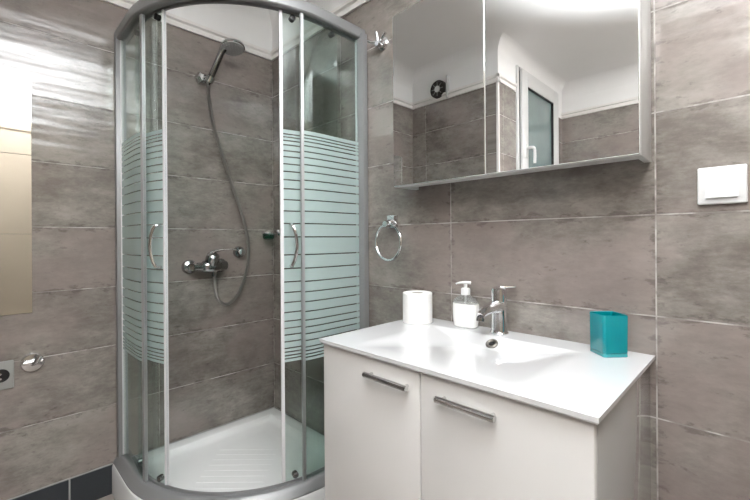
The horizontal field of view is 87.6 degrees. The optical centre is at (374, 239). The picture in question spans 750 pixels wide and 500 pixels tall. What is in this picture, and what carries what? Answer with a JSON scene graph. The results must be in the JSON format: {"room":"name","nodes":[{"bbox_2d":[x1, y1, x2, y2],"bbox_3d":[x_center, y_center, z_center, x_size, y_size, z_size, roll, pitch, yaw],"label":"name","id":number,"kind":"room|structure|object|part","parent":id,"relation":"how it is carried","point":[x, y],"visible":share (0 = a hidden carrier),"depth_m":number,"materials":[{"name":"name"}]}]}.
{"room":"bathroom","nodes":[
{"label":"bathroom","id":0,"kind":"room"},
{"bbox_2d":[97,494,114,499],"bbox_3d":[-0.607,1.166,0.425,2.780,0.100,2.850,0,0,45],"label":"floor","id":1,"kind":"structure","parent":0,"point":[108,497],"depth_m":1.69,"materials":[{"name":"tile"}]},
{"bbox_2d":[112,408,324,499],"bbox_3d":[-0.589,1.051,1.728,0.811,0.130,0.811,0,0,45],"label":"shower tray","id":2,"kind":"object","parent":1,"relation":"on","point":[245,453],"visible":0.62,"depth_m":1.82,"materials":[{"name":"white ceramic"}]},
{"bbox_2d":[113,0,368,499],"bbox_3d":[-0.595,0.025,1.592,1.140,1.922,0.374,0,0,0],"label":"shower enclosure","id":3,"kind":"object","parent":2,"relation":"on","point":[136,477],"visible":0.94,"depth_m":1.56,"materials":[{"name":"clear glass"}]},
{"bbox_3d":[-1.015,0.034,1.633,0.299,1.839,0.012,0,0,43],"label":"fixed panel","id":4,"kind":"part","parent":3,"relation":"part of","materials":[{"name":"clear glass"}]},
{"bbox_3d":[-0.912,0.032,1.579,0.255,1.829,0.019,0,0,37],"label":"sliding door","id":5,"kind":"part","parent":3,"relation":"part of","materials":[{"name":"clear glass"}]},
{"bbox_3d":[-0.842,0.028,1.499,0.022,0.173,0.047,0,0,45],"label":"door handle","id":6,"kind":"part","parent":3,"relation":"part of","materials":[{"name":"silver metal"}]},
{"bbox_3d":[-0.589,0.968,1.592,1.140,0.036,0.374,0,0,0],"label":"rail","id":7,"kind":"part","parent":3,"relation":"part of","materials":[{"name":"grey metal"}]},
{"bbox_3d":[-0.602,-0.911,1.600,1.119,0.050,0.359,0,0,0],"label":"header rail","id":8,"kind":"part","parent":3,"relation":"part of","materials":[{"name":"grey metal"}]},
{"bbox_3d":[-0.260,0.027,1.596,0.267,1.829,0.018,0,0,-39],"label":"sliding door","id":9,"kind":"part","parent":3,"relation":"part of","materials":[{"name":"clear glass"}]},
{"bbox_3d":[-0.317,0.024,1.518,0.046,0.173,0.023,0,0,45],"label":"door handle","id":10,"kind":"part","parent":3,"relation":"part of","materials":[{"name":"silver metal"}]},
{"bbox_3d":[-0.177,0.029,1.636,0.302,1.839,0.012,0,0,-43],"label":"fixed panel","id":11,"kind":"part","parent":3,"relation":"part of","materials":[{"name":"clear glass"}]},
{"bbox_2d":[324,344,650,499],"bbox_3d":[0.269,0.713,1.094,0.752,0.795,0.498,0,0,45],"label":"vanity cabinet","id":12,"kind":"object","parent":1,"relation":"on","point":[392,432],"visible":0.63,"depth_m":0.89,"materials":[{"name":"white paint"}]},
{"bbox_3d":[-0.017,0.665,1.076,0.372,0.690,0.018,0,0,45],"label":"door","id":13,"kind":"part","parent":12,"relation":"part of","materials":[{"name":"white paint"}]},
{"bbox_3d":[0.027,0.362,0.999,0.148,0.015,0.028,0,0,45],"label":"handle","id":14,"kind":"part","parent":12,"relation":"part of","materials":[{"name":"silver metal"}]},
{"bbox_3d":[0.192,0.361,0.836,0.144,0.015,0.028,0,0,45],"label":"handle","id":15,"kind":"part","parent":12,"relation":"part of","materials":[{"name":"silver metal"}]},
{"bbox_2d":[319,318,654,424],"bbox_3d":[0.274,0.321,1.097,0.767,0.042,0.486,0,0,45],"label":"washbasin","id":16,"kind":"object","parent":12,"relation":"in","point":[563,377],"visible":0.92,"depth_m":0.97,"materials":[{"name":"white ceramic"}]},
{"bbox_2d":[403,290,431,324],"bbox_3d":[0.155,0.247,1.428,0.107,0.108,0.107,0,0,45],"label":"toilet roll","id":17,"kind":"object","parent":16,"relation":"on","point":[417,304],"visible":1,"depth_m":1.38,"materials":[{"name":"paper"}]},
{"bbox_2d":[453,281,478,328],"bbox_3d":[0.311,0.221,1.341,0.093,0.157,0.050,0,0,45],"label":"soap dispenser","id":18,"kind":"object","parent":16,"relation":"on","point":[464,313],"visible":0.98,"depth_m":1.32,"materials":[{"name":"white plastic"}]},
{"bbox_2d":[476,285,515,334],"bbox_3d":[0.366,0.224,1.225,0.164,0.152,0.065,0,0,-30],"label":"tap","id":19,"kind":"object","parent":16,"relation":"on","point":[497,306],"visible":1,"depth_m":1.23,"materials":[{"name":"silver metal"}]},
{"bbox_3d":[0.358,0.216,1.209,0.051,0.048,0.124,0,0,45],"label":"spout","id":20,"kind":"part","parent":19,"relation":"part of","materials":[{"name":"silver metal"}]},
{"bbox_3d":[0.421,0.151,1.245,0.050,0.008,0.018,0,0,7],"label":"lever","id":21,"kind":"part","parent":19,"relation":"part of","materials":[{"name":"silver metal"}]},
{"bbox_2d":[589,311,627,357],"bbox_3d":[0.607,0.245,1.017,0.067,0.106,0.067,0,0,-2],"label":"tumbler","id":22,"kind":"object","parent":16,"relation":"on","point":[608,329],"visible":1,"depth_m":0.98,"materials":[{"name":"teal plastic"}]},
{"bbox_3d":[0.251,0.663,0.810,0.376,0.690,0.018,0,0,45],"label":"door","id":23,"kind":"part","parent":12,"relation":"part of","materials":[{"name":"white paint"}]},
{"bbox_3d":[0.545,0.661,0.852,0.018,0.695,0.452,0,0,45],"label":"panel","id":24,"kind":"part","parent":12,"relation":"part of","materials":[{"name":"white laminate"}]},
{"bbox_2d":[0,0,274,499],"bbox_3d":[-1.188,-0.150,1.766,0.080,2.540,1.590,0,0,45],"label":"wall","id":25,"kind":"structure","parent":0,"point":[58,420],"depth_m":1.74,"materials":[{"name":"tile"}]},
{"bbox_2d":[0,360,13,389],"bbox_3d":[-1.420,0.515,1.460,0.014,0.107,0.106,0,0,45],"label":"wall socket","id":26,"kind":"object","parent":25,"relation":"attached to","point":[6,367],"visible":1,"depth_m":1.48,"materials":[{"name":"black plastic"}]},
{"bbox_2d":[0,152,31,233],"bbox_3d":[-1.460,-0.174,1.431,0.004,0.308,0.308,0,0,45],"label":"tile","id":27,"kind":"structure","parent":25,"relation":"attached to","point":[15,169],"depth_m":1.50,"materials":[{"name":"beige tile"}]},
{"bbox_2d":[0,70,31,154],"bbox_3d":[-1.462,-0.484,1.431,0.004,0.308,0.308,0,0,45],"label":"tile","id":28,"kind":"structure","parent":25,"relation":"attached to","point":[15,89],"depth_m":1.51,"materials":[{"name":"beige tile"}]},
{"bbox_2d":[0,234,32,315],"bbox_3d":[-1.458,0.135,1.431,0.004,0.308,0.308,0,0,45],"label":"tile","id":29,"kind":"structure","parent":25,"relation":"attached to","point":[16,293],"depth_m":1.50,"materials":[{"name":"beige tile"}]},
{"bbox_2d":[20,353,44,371],"bbox_3d":[-1.329,0.484,1.518,0.062,0.074,0.074,0,0,45],"label":"robe hook","id":30,"kind":"object","parent":25,"relation":"attached to","point":[31,362],"visible":1,"depth_m":1.52,"materials":[{"name":"silver metal"}]},
{"bbox_2d":[8,407,274,499],"bbox_3d":[-1.120,1.055,1.763,0.008,0.130,1.510,0,0,45],"label":"baseboard","id":31,"kind":"structure","parent":25,"relation":"attached to","point":[95,484],"depth_m":1.65,"materials":[{"name":"tile"}]},
{"bbox_2d":[101,0,270,60],"bbox_3d":[-1.130,-1.070,1.758,0.022,0.054,1.510,0,0,45],"label":"trim","id":32,"kind":"structure","parent":25,"relation":"attached to","point":[171,19],"depth_m":1.99,"materials":[{"name":"white paint"}]},
{"bbox_2d":[194,72,214,85],"bbox_3d":[-0.862,-0.821,1.985,0.081,0.065,0.082,0,0,45],"label":"bracket","id":33,"kind":"object","parent":25,"relation":"attached to","point":[200,78],"visible":0.96,"depth_m":1.98,"materials":[{"name":"silver metal"}]},
{"bbox_3d":[-0.882,-0.822,1.998,0.034,0.062,0.072,0,0,45],"label":"wall plate","id":34,"kind":"part","parent":33,"relation":"part of","materials":[{"name":"silver metal"}]},
{"bbox_2d":[204,75,214,83],"bbox_3d":[-0.848,-0.812,1.986,0.068,0.046,0.043,0,0,6],"label":"socket","id":35,"kind":"object","parent":33,"relation":"attached to","point":[208,78],"depth_m":1.97,"materials":[{"name":"silver metal"}]},
{"bbox_2d":[206,38,244,84],"bbox_3d":[-0.753,-0.890,1.961,0.194,0.214,0.122,0,0,-15],"label":"shower","id":36,"kind":"object","parent":33,"relation":"attached to","point":[229,46],"visible":0.98,"depth_m":1.96,"materials":[{"name":"silver metal"}]},
{"bbox_3d":[-0.796,-0.885,1.975,0.131,0.205,0.035,0,0,7],"label":"handle","id":37,"kind":"part","parent":36,"relation":"part of","materials":[{"name":"silver metal"}]},
{"bbox_2d":[181,249,236,276],"bbox_3d":[-0.823,0.119,1.964,0.157,0.142,0.230,0,0,45],"label":"shower mixer","id":38,"kind":"object","parent":25,"relation":"attached to","point":[213,264],"visible":1,"depth_m":1.94,"materials":[{"name":"silver metal"}]},
{"bbox_3d":[-0.767,0.068,1.966,0.138,0.042,0.039,0,0,-14],"label":"lever","id":39,"kind":"part","parent":38,"relation":"part of","materials":[{"name":"silver metal"}]},
{"bbox_2d":[206,84,249,305],"bbox_3d":[-0.765,-0.221,2.057,0.029,1.135,0.231,0,0,45],"label":"shower hose","id":40,"kind":"object","parent":38,"relation":"attached to","point":[207,85],"visible":1,"depth_m":2.05,"materials":[{"name":"metal"}]},
{"bbox_2d":[203,4,271,32],"bbox_3d":[-1.100,-1.266,1.727,0.110,0.110,1.510,0,0,45],"label":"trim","id":41,"kind":"structure","parent":25,"relation":"attached to","point":[258,17],"depth_m":2.19,"materials":[{"name":"white paint"}]},
{"bbox_2d":[233,246,244,257],"bbox_3d":[-0.734,0.070,2.133,0.046,0.064,0.064,0,0,45],"label":"wall hook","id":42,"kind":"object","parent":25,"relation":"attached to","point":[240,252],"visible":0.98,"depth_m":2.12,"materials":[{"name":"silver metal"}]},
{"bbox_3d":[-0.727,0.070,2.126,0.026,0.036,0.036,0,0,45],"label":"knob","id":43,"kind":"part","parent":42,"relation":"part of","materials":[{"name":"silver metal"}]},
{"bbox_2d":[261,230,279,238],"bbox_3d":[-0.593,-0.026,2.223,0.080,0.055,0.106,0,0,45],"label":"soap dish","id":44,"kind":"object","parent":25,"relation":"attached to","point":[277,233],"visible":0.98,"depth_m":2.20,"materials":[{"name":"silver metal"}]},
{"bbox_2d":[272,0,749,499],"bbox_3d":[0.359,-0.161,1.409,2.780,2.540,0.080,0,0,45],"label":"wall","id":45,"kind":"structure","parent":0,"point":[634,239],"depth_m":1.06,"materials":[{"name":"tile"}]},
{"bbox_2d":[268,0,316,32],"bbox_3d":[0.284,-1.275,1.341,2.620,0.110,0.110,0,0,45],"label":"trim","id":46,"kind":"structure","parent":45,"relation":"attached to","point":[273,14],"depth_m":2.23,"materials":[{"name":"white paint"}]},
{"bbox_2d":[271,0,370,60],"bbox_3d":[0.317,-1.080,1.373,2.620,0.054,0.022,0,0,45],"label":"trim","id":47,"kind":"structure","parent":45,"relation":"attached to","point":[349,6],"depth_m":1.99,"materials":[{"name":"white paint"}]},
{"bbox_2d":[367,31,388,50],"bbox_3d":[0.020,-0.836,1.648,0.106,0.066,0.051,0,0,45],"label":"robe hook","id":48,"kind":"object","parent":45,"relation":"attached to","point":[382,44],"visible":1,"depth_m":1.64,"materials":[{"name":"silver metal"}]},
{"bbox_3d":[0.032,-0.831,1.660,0.056,0.056,0.016,0,0,45],"label":"wall plate","id":49,"kind":"part","parent":48,"relation":"part of","materials":[{"name":"silver metal"}]},
{"bbox_2d":[375,215,401,260],"bbox_3d":[0.063,-0.005,1.609,0.158,0.191,0.054,0,0,45],"label":"towel ring","id":50,"kind":"object","parent":45,"relation":"attached to","point":[392,220],"visible":1,"depth_m":1.61,"materials":[{"name":"silver metal"}]},
{"bbox_3d":[0.073,-0.074,1.628,0.056,0.054,0.012,0,0,45],"label":"wall plate","id":51,"kind":"part","parent":50,"relation":"part of","materials":[{"name":"silver metal"}]},
{"bbox_2d":[393,0,651,189],"bbox_3d":[0.386,-0.513,1.226,0.772,0.635,0.136,0,0,45],"label":"upper cabinet","id":52,"kind":"object","parent":45,"relation":"attached to","point":[482,89],"visible":1,"depth_m":1.11,"materials":[{"name":"metal"}]},
{"bbox_3d":[0.124,-0.511,1.500,0.016,0.635,0.116,0,0,45],"label":"panel","id":53,"kind":"part","parent":52,"relation":"part of","materials":[{"name":"laminate"}]},
{"bbox_2d":[393,0,484,186],"bbox_3d":[0.201,-0.512,1.320,0.004,0.631,0.375,0,0,-45],"label":"mirror","id":54,"kind":"object","parent":52,"relation":"attached to","point":[439,45],"depth_m":1.30,"materials":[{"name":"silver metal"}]},
{"bbox_3d":[0.207,-0.512,1.327,0.015,0.635,0.377,0,0,-45],"label":"door","id":55,"kind":"part","parent":52,"relation":"part of","materials":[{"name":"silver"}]},
{"bbox_2d":[485,0,639,173],"bbox_3d":[0.474,-0.514,1.046,0.391,0.631,0.004,0,0,45],"label":"mirror","id":56,"kind":"object","parent":52,"relation":"attached to","point":[562,77],"depth_m":1.03,"materials":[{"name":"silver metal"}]},
{"bbox_3d":[0.480,-0.514,1.053,0.394,0.635,0.016,0,0,45],"label":"door","id":57,"kind":"part","parent":52,"relation":"part of","materials":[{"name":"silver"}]},
{"bbox_3d":[0.661,-0.515,0.967,0.016,0.635,0.116,0,0,45],"label":"panel","id":58,"kind":"part","parent":52,"relation":"part of","materials":[{"name":"laminate"}]},
{"bbox_2d":[697,164,747,204],"bbox_3d":[0.801,-0.125,0.903,0.087,0.087,0.016,0,0,45],"label":"light switch","id":59,"kind":"object","parent":45,"relation":"attached to","point":[721,184],"visible":1,"depth_m":0.90,"materials":[{"name":"white plastic"}]}
]}

